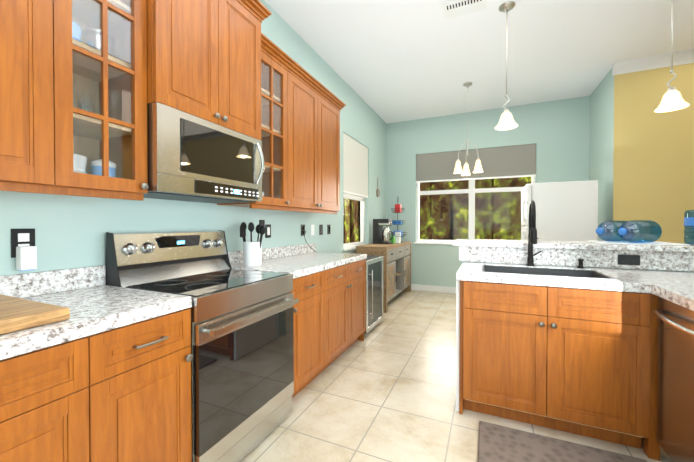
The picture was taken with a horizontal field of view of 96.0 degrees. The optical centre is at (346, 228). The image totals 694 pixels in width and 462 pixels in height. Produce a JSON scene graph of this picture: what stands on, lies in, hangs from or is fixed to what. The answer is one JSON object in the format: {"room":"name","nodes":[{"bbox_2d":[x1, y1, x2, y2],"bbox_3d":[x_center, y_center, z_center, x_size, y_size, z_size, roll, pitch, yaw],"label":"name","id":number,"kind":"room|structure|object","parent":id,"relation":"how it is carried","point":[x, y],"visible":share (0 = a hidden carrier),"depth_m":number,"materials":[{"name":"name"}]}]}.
{"room":"kitchen","nodes":[
{"label":"kitchen","id":0,"kind":"room"},
{"bbox_2d":[0,0,385,275],"bbox_3d":[-1.138,-0.396,2.024,0.150,3.200,9.300,0,1,24],"label":"wall","id":1,"kind":"structure","parent":0,"point":[70,232],"depth_m":2.18,"materials":[{"name":"teal paint"}]},
{"bbox_2d":[11,228,36,270],"bbox_3d":[-1.349,0.089,1.312,0.050,0.175,0.075,0,1,24],"label":"electrical outlet","id":2,"kind":"object","parent":1,"relation":"attached to","point":[23,250],"visible":1,"depth_m":1.30,"materials":[{"name":"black plastic"}]},
{"bbox_2d":[0,0,79,193],"bbox_3d":[-1.327,-0.701,0.979,0.352,1.092,0.607,0,1,24],"label":"upper cabinet","id":3,"kind":"object","parent":1,"relation":"attached to","point":[73,97],"depth_m":1.10,"materials":[{"name":"brown wood"}]},
{"bbox_2d":[146,0,271,140],"bbox_3d":[-0.887,-1.019,1.831,0.456,0.870,0.831,0,1,24],"label":"upper cabinet","id":4,"kind":"object","parent":1,"relation":"attached to","point":[204,59],"visible":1,"depth_m":1.70,"materials":[{"name":"brown wood"}]},
{"bbox_2d":[143,102,264,203],"bbox_3d":[-0.884,-0.376,1.836,0.463,0.409,0.731,0,1,24],"label":"microwave","id":5,"kind":"object","parent":4,"relation":"attached to","point":[191,158],"visible":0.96,"depth_m":1.65,"materials":[{"name":"silver metal"}]},
{"bbox_2d":[265,224,270,237],"bbox_3d":[-0.705,0.026,2.798,0.010,0.120,0.075,0,1,24],"label":"light switch","id":6,"kind":"object","parent":1,"relation":"attached to","point":[268,231],"visible":0.98,"depth_m":2.79,"materials":[{"name":"black plastic"}]},
{"bbox_2d":[245,61,340,212],"bbox_3d":[-0.444,-0.721,2.949,0.352,1.092,1.017,0,1,24],"label":"upper cabinet","id":7,"kind":"object","parent":1,"relation":"attached to","point":[301,107],"depth_m":2.60,"materials":[{"name":"brown wood"}]},
{"bbox_2d":[301,225,315,251],"bbox_3d":[-0.412,0.114,3.366,0.081,0.307,0.189,0,1,24],"label":"electrical outlet","id":8,"kind":"object","parent":1,"relation":"attached to","point":[303,231],"visible":1,"depth_m":3.31,"materials":[{"name":"black plastic"}]},
{"bbox_2d":[311,225,313,234],"bbox_3d":[-0.388,0.019,3.511,0.006,0.120,0.075,0,1,24],"label":"light switch","id":9,"kind":"object","parent":1,"relation":"attached to","point":[312,229],"visible":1,"depth_m":3.50,"materials":[{"name":"white plastic"}]},
{"bbox_2d":[319,225,322,234],"bbox_3d":[-0.305,0.017,3.693,0.010,0.120,0.075,0,1,24],"label":"light switch","id":10,"kind":"object","parent":1,"relation":"attached to","point":[320,229],"visible":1,"depth_m":3.68,"materials":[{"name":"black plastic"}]},
{"bbox_2d":[343,193,364,247],"bbox_3d":[0.065,-0.524,4.771,0.060,1.598,0.998,0,1,24],"label":"window","id":11,"kind":"structure","parent":1,"relation":"in","point":[362,216],"depth_m":5.17,"materials":[{"name":"white"}]},
{"bbox_2d":[343,244,365,250],"bbox_3d":[0.139,0.289,4.746,0.099,0.034,1.060,0,1,24],"label":"sill","id":12,"kind":"structure","parent":1,"relation":"attached to","point":[349,248],"depth_m":4.46,"materials":[{"name":"white paint"}]},
{"bbox_2d":[343,133,367,197],"bbox_3d":[0.126,-0.910,4.739,0.051,0.822,0.992,0,1,24],"label":"window blind","id":13,"kind":"object","parent":1,"relation":"attached to","point":[355,167],"visible":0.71,"depth_m":4.66,"materials":[{"name":"white fabric"}]},
{"bbox_2d":[376,179,379,196],"bbox_3d":[0.554,-0.736,5.591,0.018,0.359,0.152,0,1,24],"label":"wall clock","id":14,"kind":"object","parent":1,"relation":"attached to","point":[377,192],"visible":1,"depth_m":5.58,"materials":[{"name":"brown wood"}]},
{"bbox_2d":[239,290,671,461],"bbox_3d":[1.903,1.252,1.309,6.300,0.080,10.450,0,1,24],"label":"floor","id":15,"kind":"structure","parent":0,"point":[384,390],"depth_m":2.08,"materials":[{"name":"tile"}]},
{"bbox_2d":[0,328,115,461],"bbox_3d":[-1.267,0.782,0.785,0.633,0.870,0.873,0,1,24],"label":"base cabinet","id":16,"kind":"object","parent":15,"relation":"on","point":[58,402],"depth_m":0.94,"materials":[{"name":"brown wood"}]},
{"bbox_2d":[0,243,366,359],"bbox_3d":[-0.822,0.261,1.768,0.638,0.148,3.630,0,1,24],"label":"countertop","id":17,"kind":"structure","parent":16,"relation":"on","point":[91,300],"depth_m":1.31,"materials":[{"name":"stone"}]},
{"bbox_2d":[0,294,69,334],"bbox_3d":[-1.227,0.275,0.884,0.525,0.040,0.495,0,1,24],"label":"cutting board","id":18,"kind":"object","parent":17,"relation":"on","point":[17,314],"visible":1,"depth_m":0.95,"materials":[{"name":"brown wood"}]},
{"bbox_2d":[240,220,265,266],"bbox_3d":[-0.689,0.108,2.350,0.218,0.342,0.187,0,1,24],"label":"utensil crock","id":19,"kind":"object","parent":17,"relation":"on","point":[252,253],"visible":1,"depth_m":2.28,"materials":[{"name":"white ceramic"}]},
{"bbox_2d":[116,308,192,461],"bbox_3d":[-1.035,0.777,1.303,0.633,0.870,0.378,0,1,24],"label":"base cabinet","id":20,"kind":"object","parent":15,"relation":"on","point":[121,394],"depth_m":1.20,"materials":[{"name":"brown wood"}]},
{"bbox_2d":[105,230,298,461],"bbox_3d":[-0.766,0.612,1.793,0.720,1.190,0.735,0,1,24],"label":"stove","id":21,"kind":"object","parent":15,"relation":"on","point":[242,353],"visible":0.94,"depth_m":1.63,"materials":[{"name":"silver metal"}]},
{"bbox_2d":[290,269,329,397],"bbox_3d":[-0.550,0.766,2.386,0.633,0.870,0.516,0,1,24],"label":"base cabinet","id":22,"kind":"object","parent":15,"relation":"on","point":[329,308],"depth_m":2.27,"materials":[{"name":"brown wood"}]},
{"bbox_2d":[330,259,365,363],"bbox_3d":[-0.289,0.760,2.968,0.633,0.870,0.987,0,1,24],"label":"base cabinet","id":23,"kind":"object","parent":15,"relation":"on","point":[347,281],"depth_m":2.85,"materials":[{"name":"brown wood"}]},
{"bbox_2d":[364,255,382,333],"bbox_3d":[0.091,0.766,3.750,0.628,0.840,0.610,0,1,24],"label":"wine cooler","id":24,"kind":"object","parent":15,"relation":"on","point":[374,290],"visible":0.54,"depth_m":3.63,"materials":[{"name":"silver metal"}]},
{"bbox_2d":[356,241,410,312],"bbox_3d":[0.663,0.712,5.151,0.470,0.920,1.560,0,1,24],"label":"sideboard","id":25,"kind":"object","parent":15,"relation":"on","point":[396,268],"visible":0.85,"depth_m":4.74,"materials":[{"name":"brown wood"}]},
{"bbox_2d":[373,219,392,243],"bbox_3d":[0.596,0.051,5.054,0.302,0.400,0.224,0,1,24],"label":"coffee maker","id":26,"kind":"object","parent":25,"relation":"on","point":[381,235],"visible":1,"depth_m":4.99,"materials":[{"name":"black plastic"}]},
{"bbox_2d":[390,236,400,243],"bbox_3d":[0.788,0.190,5.205,0.170,0.120,0.170,0,1,24],"label":"box","id":27,"kind":"object","parent":25,"relation":"on","point":[398,239],"visible":0.71,"depth_m":5.19,"materials":[{"name":"green"}]},
{"bbox_2d":[390,196,406,241],"bbox_3d":[0.894,-0.158,5.499,0.326,0.809,0.326,0,1,24],"label":"stand","id":28,"kind":"object","parent":25,"relation":"on","point":[398,208],"visible":0.81,"depth_m":5.43,"materials":[{"name":"black plastic"}]},
{"bbox_2d":[459,280,659,460],"bbox_3d":[1.290,0.769,2.068,0.985,0.870,0.649,0,1,24],"label":"base cabinet","id":29,"kind":"object","parent":15,"relation":"on","point":[582,362],"visible":0.98,"depth_m":1.78,"materials":[{"name":"brown wood"}]},
{"bbox_2d":[456,280,459,411],"bbox_3d":[0.851,0.766,2.327,0.023,0.870,0.618,0,1,24],"label":"trim","id":30,"kind":"structure","parent":29,"relation":"attached to","point":[457,339],"depth_m":2.04,"materials":[{"name":"white"}]},
{"bbox_2d":[456,262,643,292],"bbox_3d":[1.255,0.418,2.104,0.930,0.270,0.648,0,1,24],"label":"countertop","id":31,"kind":"structure","parent":29,"relation":"on","point":[537,275],"depth_m":1.93,"materials":[{"name":"stone"}]},
{"bbox_2d":[526,200,541,265],"bbox_3d":[1.362,0.040,2.256,0.104,0.482,0.231,0,1,24],"label":"faucet","id":32,"kind":"object","parent":31,"relation":"on","point":[532,236],"visible":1,"depth_m":2.32,"materials":[{"name":"black metal"}]},
{"bbox_2d":[577,258,584,267],"bbox_3d":[1.653,0.248,2.200,0.043,0.067,0.082,0,1,24],"label":"soap dispenser","id":33,"kind":"object","parent":31,"relation":"on","point":[580,264],"visible":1,"depth_m":2.21,"materials":[{"name":"black metal"}]},
{"bbox_2d":[521,180,597,240],"bbox_3d":[2.780,0.302,4.210,0.780,1.760,0.720,0,1,24],"label":"fridge","id":34,"kind":"object","parent":15,"relation":"on","point":[566,211],"visible":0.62,"depth_m":3.86,"materials":[{"name":"white painted metal"}]},
{"bbox_2d":[478,421,647,461],"bbox_3d":[1.061,1.200,1.502,0.795,0.018,0.595,0,1,24],"label":"area rug","id":35,"kind":"object","parent":15,"relation":"on","point":[498,443],"visible":0.96,"depth_m":1.68,"materials":[{"name":"grey fabric"}]},
{"bbox_2d":[660,446,667,456],"bbox_3d":[2.166,0.772,1.744,0.876,0.870,0.564,0,1,24],"label":"base cabinet","id":36,"kind":"object","parent":15,"relation":"on","point":[662,452],"depth_m":1.65,"materials":[{"name":"brown wood"}]},
{"bbox_2d":[608,268,693,310],"bbox_3d":[1.722,0.320,0.842,0.953,0.048,2.568,0,1,24],"label":"countertop","id":37,"kind":"structure","parent":36,"relation":"on","point":[675,287],"depth_m":1.62,"materials":[{"name":"stone"}]},
{"bbox_2d":[654,297,693,461],"bbox_3d":[1.706,0.778,1.226,0.644,0.868,0.598,0,1,24],"label":"dishwasher","id":38,"kind":"object","parent":15,"relation":"on","point":[675,422],"visible":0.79,"depth_m":1.44,"materials":[{"name":"silver metal"}]},
{"bbox_2d":[265,0,693,123],"bbox_3d":[1.903,-2.038,1.275,6.300,0.100,10.450,0,1,24],"label":"ceiling","id":39,"kind":"structure","parent":0,"point":[390,61],"depth_m":3.44,"materials":[{"name":"white paint"}]},
{"bbox_2d":[442,0,485,18],"bbox_3d":[1.057,-1.996,2.810,0.360,0.016,0.220,0,1,24],"label":"ceiling vent","id":40,"kind":"object","parent":39,"relation":"in","point":[453,8],"visible":1,"depth_m":2.81,"materials":[{"name":"white"}]},
{"bbox_2d":[454,82,482,175],"bbox_3d":[1.715,-1.395,4.402,0.380,1.250,0.368,0,1,24],"label":"chandelier","id":41,"kind":"object","parent":39,"relation":"hanging from","point":[466,170],"visible":1,"depth_m":4.34,"materials":[{"name":"white glass"}]},
{"bbox_2d":[495,1,517,129],"bbox_3d":[1.446,-1.461,2.828,0.184,1.084,0.184,0,1,24],"label":"pendant light","id":42,"kind":"object","parent":39,"relation":"hanging from","point":[506,121],"visible":1,"depth_m":2.82,"materials":[{"name":"white glass"}]},
{"bbox_2d":[655,0,688,111],"bbox_3d":[2.468,-1.457,2.370,0.184,1.084,0.184,0,1,24],"label":"pendant light","id":43,"kind":"object","parent":39,"relation":"hanging from","point":[672,99],"visible":1,"depth_m":2.37,"materials":[{"name":"white glass"}]},
{"bbox_2d":[386,96,589,286],"bbox_3d":[2.269,-0.432,5.510,3.220,3.200,0.150,0,1,24],"label":"wall","id":44,"kind":"structure","parent":0,"point":[557,132],"depth_m":5.51,"materials":[{"name":"teal paint"}]},
{"bbox_2d":[411,284,455,293],"bbox_3d":[2.236,1.114,5.451,3.218,0.110,0.014,0,1,24],"label":"baseboard","id":45,"kind":"structure","parent":44,"relation":"attached to","point":[443,289],"depth_m":5.73,"materials":[{"name":"white"}]},
{"bbox_2d":[414,242,452,244],"bbox_3d":[2.173,0.284,5.462,2.010,0.030,0.030,0,1,24],"label":"sill","id":46,"kind":"structure","parent":44,"relation":"attached to","point":[434,243],"depth_m":5.69,"materials":[{"name":"white"}]},
{"bbox_2d":[416,176,535,242],"bbox_3d":[2.206,-0.557,5.527,1.948,1.648,0.129,0,1,24],"label":"window","id":47,"kind":"structure","parent":44,"relation":"in","point":[471,190],"depth_m":5.55,"materials":[{"name":"white"}]},
{"bbox_2d":[416,144,535,182],"bbox_3d":[2.193,-1.117,5.492,1.942,0.522,0.051,0,1,24],"label":"window blind","id":48,"kind":"object","parent":44,"relation":"attached to","point":[509,161],"visible":1,"depth_m":5.40,"materials":[{"name":"grey fabric"}]},
{"bbox_2d":[459,246,685,271],"bbox_3d":[1.841,0.678,2.290,1.920,1.048,0.158,0,1,24],"label":"wall","id":49,"kind":"structure","parent":0,"point":[462,253],"depth_m":2.58,"materials":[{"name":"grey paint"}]},
{"bbox_2d":[453,239,693,271],"bbox_3d":[1.886,0.195,2.442,1.963,0.166,0.555,0,1,24],"label":"bar","id":50,"kind":"object","parent":49,"relation":"on","point":[652,257],"visible":1,"depth_m":2.27,"materials":[{"name":"white stone"}]},
{"bbox_2d":[588,240,689,244],"bbox_3d":[2.180,0.109,2.381,0.460,0.006,0.415,0,1,24],"label":"tray","id":51,"kind":"object","parent":50,"relation":"on","point":[627,242],"visible":1,"depth_m":2.27,"materials":[{"name":"white"}]},
{"bbox_2d":[596,221,626,240],"bbox_3d":[2.100,0.022,2.472,0.259,0.164,0.164,0,1,-10],"label":"water bottle","id":52,"kind":"object","parent":51,"relation":"on","point":[606,230],"visible":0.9,"depth_m":2.43,"materials":[{"name":"blue plastic"}]},
{"bbox_2d":[618,220,661,242],"bbox_3d":[2.131,0.024,2.303,0.259,0.164,0.164,0,1,-10],"label":"water bottle","id":53,"kind":"object","parent":51,"relation":"on","point":[636,231],"visible":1,"depth_m":2.25,"materials":[{"name":"blue plastic"}]},
{"bbox_2d":[684,210,693,243],"bbox_3d":[2.570,-0.010,2.197,0.273,0.246,0.273,0,1,24],"label":"water bottle","id":54,"kind":"object","parent":50,"relation":"on","point":[689,226],"visible":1,"depth_m":2.23,"materials":[{"name":"blue plastic"}]},
{"bbox_2d":[618,254,639,264],"bbox_3d":[1.938,0.218,2.147,0.120,0.070,0.010,0,1,24],"label":"outlet","id":55,"kind":"object","parent":49,"relation":"attached to","point":[628,259],"visible":1,"depth_m":2.14,"materials":[{"name":"black plastic"}]},
{"bbox_2d":[589,63,693,242],"bbox_3d":[4.803,-0.414,3.828,2.780,3.200,1.150,0,1,24],"label":"wall","id":56,"kind":"structure","parent":0,"point":[641,158],"depth_m":3.75,"materials":[{"name":"yellow paint"}]},
{"bbox_2d":[612,49,693,74],"bbox_3d":[4.542,-1.946,3.253,2.800,0.125,0.085,0,1,24],"label":"crown molding","id":57,"kind":"structure","parent":56,"relation":"attached to","point":[651,62],"depth_m":3.67,"materials":[{"name":"white"}]},
{"label":"outside","id":58,"kind":"structure","parent":0,"visible":0},
{"bbox_2d":[343,198,359,243],"bbox_3d":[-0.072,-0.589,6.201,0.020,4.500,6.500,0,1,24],"label":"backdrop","id":59,"kind":"structure","parent":58,"point":[350,232],"depth_m":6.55,"materials":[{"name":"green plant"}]},
{"bbox_2d":[420,176,531,239],"bbox_3d":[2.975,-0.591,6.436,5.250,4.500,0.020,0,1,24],"label":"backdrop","id":60,"kind":"structure","parent":58,"point":[484,203],"depth_m":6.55,"materials":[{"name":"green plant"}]}
]}

